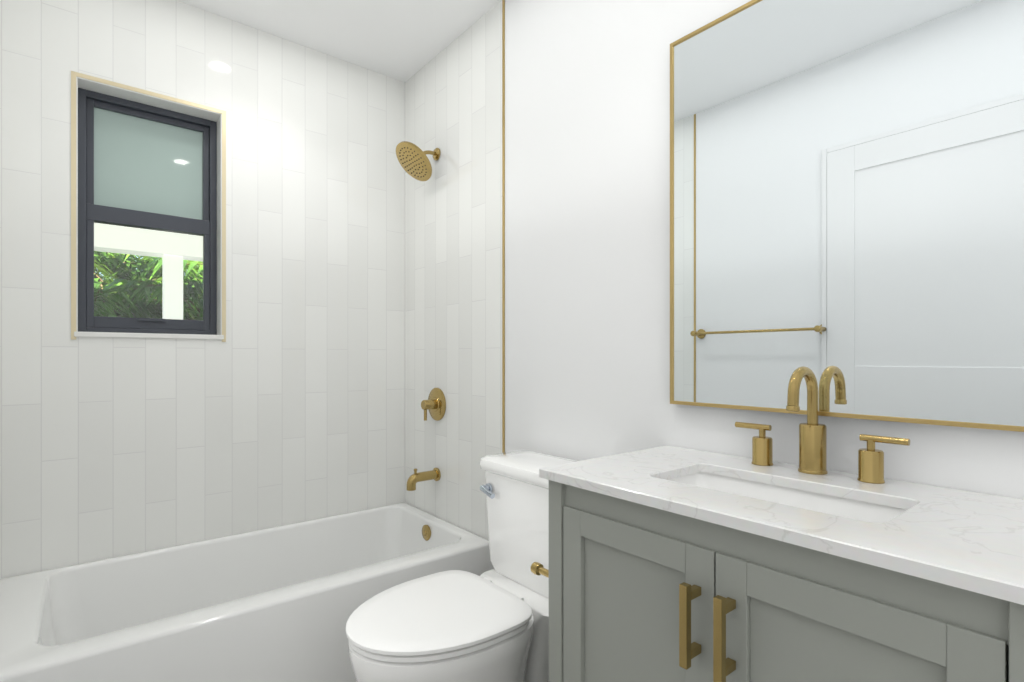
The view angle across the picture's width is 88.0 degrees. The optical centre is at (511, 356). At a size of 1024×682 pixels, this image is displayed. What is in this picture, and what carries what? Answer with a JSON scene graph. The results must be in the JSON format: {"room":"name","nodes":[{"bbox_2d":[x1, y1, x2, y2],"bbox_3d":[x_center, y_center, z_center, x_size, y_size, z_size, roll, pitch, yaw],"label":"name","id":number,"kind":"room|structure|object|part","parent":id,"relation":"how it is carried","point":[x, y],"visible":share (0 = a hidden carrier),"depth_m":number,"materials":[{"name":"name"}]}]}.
{"room":"bathroom","nodes":[
{"label":"bathroom","id":0,"kind":"room"},
{"bbox_2d":[0,0,404,578],"bbox_3d":[-1.183,-0.115,2.269,1.800,2.530,0.200,0,0,-39],"label":"tiled wall","id":1,"kind":"structure","parent":0,"point":[284,404],"depth_m":2.14,"materials":[{"name":"white tile"}]},
{"bbox_2d":[71,71,225,341],"bbox_3d":[-1.351,-0.530,2.002,0.484,0.938,0.003,0,0,-39],"label":"window trim","id":2,"kind":"structure","parent":1,"relation":"in","point":[73,193],"depth_m":1.89,"materials":[{"name":"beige metal"}]},
{"bbox_2d":[76,76,221,334],"bbox_3d":[-1.415,-0.530,2.081,0.456,0.910,0.200,0,0,-39],"label":"lining","id":3,"kind":"object","parent":1,"relation":"attached to","point":[110,90],"visible":0.64,"depth_m":2.08,"materials":[{"name":"white"}]},
{"bbox_2d":[78,88,216,334],"bbox_3d":[-1.419,-0.535,2.087,0.448,0.892,0.056,0,0,-39],"label":"window frame","id":4,"kind":"structure","parent":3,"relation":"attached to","point":[90,212],"depth_m":2.05,"materials":[{"name":"grey metal"}]},
{"bbox_2d":[94,221,202,319],"bbox_3d":[-1.416,-0.328,2.083,0.362,0.358,0.004,0,0,-39],"label":"window glass","id":5,"kind":"object","parent":4,"relation":"attached to","point":[147,273],"visible":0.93,"depth_m":2.07,"materials":[{"name":"clear glass"}]},
{"bbox_2d":[94,107,202,219],"bbox_3d":[-1.429,-0.750,2.098,0.362,0.375,0.004,0,0,-39],"label":"window pane","id":6,"kind":"object","parent":4,"relation":"attached to","point":[141,164],"visible":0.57,"depth_m":2.09,"materials":[{"name":"grey"}]},
{"bbox_2d":[74,332,223,338],"bbox_3d":[-1.413,-0.080,2.078,0.468,0.018,0.208,0,0,-39],"label":"window sill","id":7,"kind":"structure","parent":1,"relation":"attached to","point":[136,335],"depth_m":1.98,"materials":[{"name":"white stone"}]},
{"bbox_2d":[178,0,500,81],"bbox_3d":[-0.208,-1.430,1.064,1.800,0.100,3.300,0,0,-39],"label":"ceiling","id":8,"kind":"structure","parent":0,"point":[403,40],"depth_m":2.20,"materials":[{"name":"white paint"}]},
{"bbox_2d":[405,0,501,539],"bbox_3d":[-0.228,-0.115,2.399,0.150,2.530,0.800,0,0,-39],"label":"tiled wall","id":9,"kind":"structure","parent":0,"point":[453,252],"depth_m":2.29,"materials":[{"name":"white tile"}]},
{"bbox_2d":[396,141,439,180],"bbox_3d":[-0.416,-0.874,2.359,0.193,0.158,0.192,0,0,-39],"label":"shower head","id":10,"kind":"object","parent":9,"relation":"attached to","point":[413,160],"visible":1,"depth_m":2.34},
{"bbox_2d":[406,468,440,490],"bbox_3d":[-0.401,0.540,2.371,0.153,0.090,0.060,0,0,-39],"label":"spout","id":11,"kind":"object","parent":9,"relation":"attached to","point":[416,477],"visible":1,"depth_m":2.35,"materials":[{"name":"gold metal"}]},
{"bbox_2d":[421,388,445,420],"bbox_3d":[-0.369,0.215,2.397,0.073,0.150,0.150,0,0,-39],"label":"shower valve","id":12,"kind":"object","parent":9,"relation":"attached to","point":[434,404],"visible":1,"depth_m":2.38,"materials":[{"name":"gold metal"}]},
{"bbox_2d":[505,0,1023,498],"bbox_3d":[0.748,-0.115,1.195,0.150,2.530,2.300,0,0,-39],"label":"wall","id":13,"kind":"structure","parent":0,"point":[587,228],"depth_m":1.64,"materials":[{"name":"white paint"}]},
{"bbox_2d":[502,0,504,452],"bbox_3d":[-0.032,-0.115,2.036,0.004,2.530,0.011,0,0,-39],"label":"trim","id":14,"kind":"structure","parent":13,"relation":"attached to","point":[503,226],"depth_m":2.03,"materials":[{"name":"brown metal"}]},
{"bbox_2d":[670,0,1023,431],"bbox_3d":[0.678,-0.358,1.137,0.028,0.969,0.770,0,0,-39],"label":"mirror","id":15,"kind":"object","parent":13,"relation":"attached to","point":[847,202],"visible":0.96,"depth_m":1.09,"materials":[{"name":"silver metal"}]},
{"bbox_3d":[-0.208,1.200,1.064,1.800,0.100,3.300,0,0,-39],"label":"floor","id":16,"kind":"structure","parent":0,"visible":0},
{"bbox_2d":[0,502,493,681],"bbox_3d":[-0.884,0.937,1.899,1.494,0.426,0.747,0,0,-39],"label":"bathtub","id":17,"kind":"object","parent":16,"relation":"on","point":[282,603],"visible":0.69,"depth_m":1.77,"materials":[{"name":"white ceramic"}]},
{"bbox_2d":[346,450,579,681],"bbox_3d":[-0.090,0.738,1.492,0.754,0.824,0.478,0,0,-39],"label":"toilet","id":18,"kind":"object","parent":16,"relation":"on","point":[492,625],"visible":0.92,"depth_m":1.42,"materials":[{"name":"white ceramic"}]},
{"bbox_3d":[-0.209,0.687,1.395,0.435,0.016,0.392,0,0,-39],"label":"seat","id":19,"kind":"part","parent":18,"relation":"part of","materials":[{"name":"white plastic"}]},
{"bbox_3d":[-0.209,0.667,1.395,0.447,0.017,0.402,0,0,-39],"label":"lid","id":20,"kind":"part","parent":18,"relation":"part of","materials":[{"name":"white plastic"}]},
{"bbox_3d":[-0.188,0.924,1.413,0.490,0.451,0.388,0,0,-39],"label":"bowl","id":21,"kind":"part","parent":18,"relation":"part of","materials":[{"name":"white ceramic"}]},
{"bbox_3d":[-0.074,0.427,1.694,0.034,0.036,0.068,0,0,-39],"label":"lever","id":22,"kind":"part","parent":18,"relation":"part of","materials":[{"name":"silver metal"}]},
{"bbox_3d":[0.113,0.351,1.656,0.233,0.050,0.478,0,0,-39],"label":"tank lid","id":23,"kind":"part","parent":18,"relation":"part of","materials":[{"name":"white ceramic"}]},
{"bbox_2d":[530,446,1023,681],"bbox_3d":[0.468,0.697,1.020,0.500,0.906,0.880,0,0,-39],"label":"bathroom vanity","id":24,"kind":"object","parent":16,"relation":"on","point":[672,564],"visible":1,"depth_m":0.84,"materials":[{"name":"grey paint"}]},
{"bbox_2d":[735,366,909,483],"bbox_3d":[0.607,0.131,1.099,0.134,0.224,0.338,0,0,-39],"label":"faucet","id":25,"kind":"object","parent":24,"relation":"on","point":[812,446],"visible":1,"depth_m":1.10,"materials":[{"name":"gold metal"}]},
{"bbox_3d":[0.557,0.198,1.222,0.045,0.090,0.084,0,0,-39],"label":"handle","id":26,"kind":"part","parent":25,"relation":"part of","materials":[{"name":"gold metal"}]},
{"bbox_3d":[0.607,0.131,1.099,0.134,0.224,0.055,0,0,-39],"label":"spout","id":27,"kind":"part","parent":25,"relation":"part of","materials":[{"name":"gold metal"}]},
{"bbox_3d":[0.717,0.198,1.025,0.045,0.090,0.084,0,0,-39],"label":"handle","id":28,"kind":"part","parent":25,"relation":"part of","materials":[{"name":"gold metal"}]},
{"label":"outside","id":29,"kind":"structure","parent":0,"visible":0},
{"bbox_3d":[-4.136,1.220,6.312,11.000,0.100,9.800,0,0,-39],"label":"lawn","id":30,"kind":"structure","parent":29,"visible":0},
{"bbox_2d":[94,251,202,319],"bbox_3d":[-4.969,-0.320,6.998,5.896,2.985,4.914,0,0,-39],"label":"garden plants","id":31,"kind":"object","parent":30,"relation":"on","point":[119,281],"depth_m":5.54,"materials":[{"name":"green plant"}]},
{"bbox_2d":[162,255,182,319],"bbox_3d":[-3.191,0.113,4.986,0.150,2.115,0.150,0,0,-39],"label":"porch post","id":32,"kind":"object","parent":30,"relation":"on","point":[179,290],"depth_m":4.93,"materials":[{"name":"white paint"}]},
{"bbox_2d":[94,223,202,261],"bbox_3d":[-2.122,-1.258,3.825,7.000,0.625,3.400,0,0,-39],"label":"soffit","id":33,"kind":"structure","parent":32,"relation":"on","point":[144,249],"depth_m":4.78,"materials":[{"name":"white paint"}]}
]}

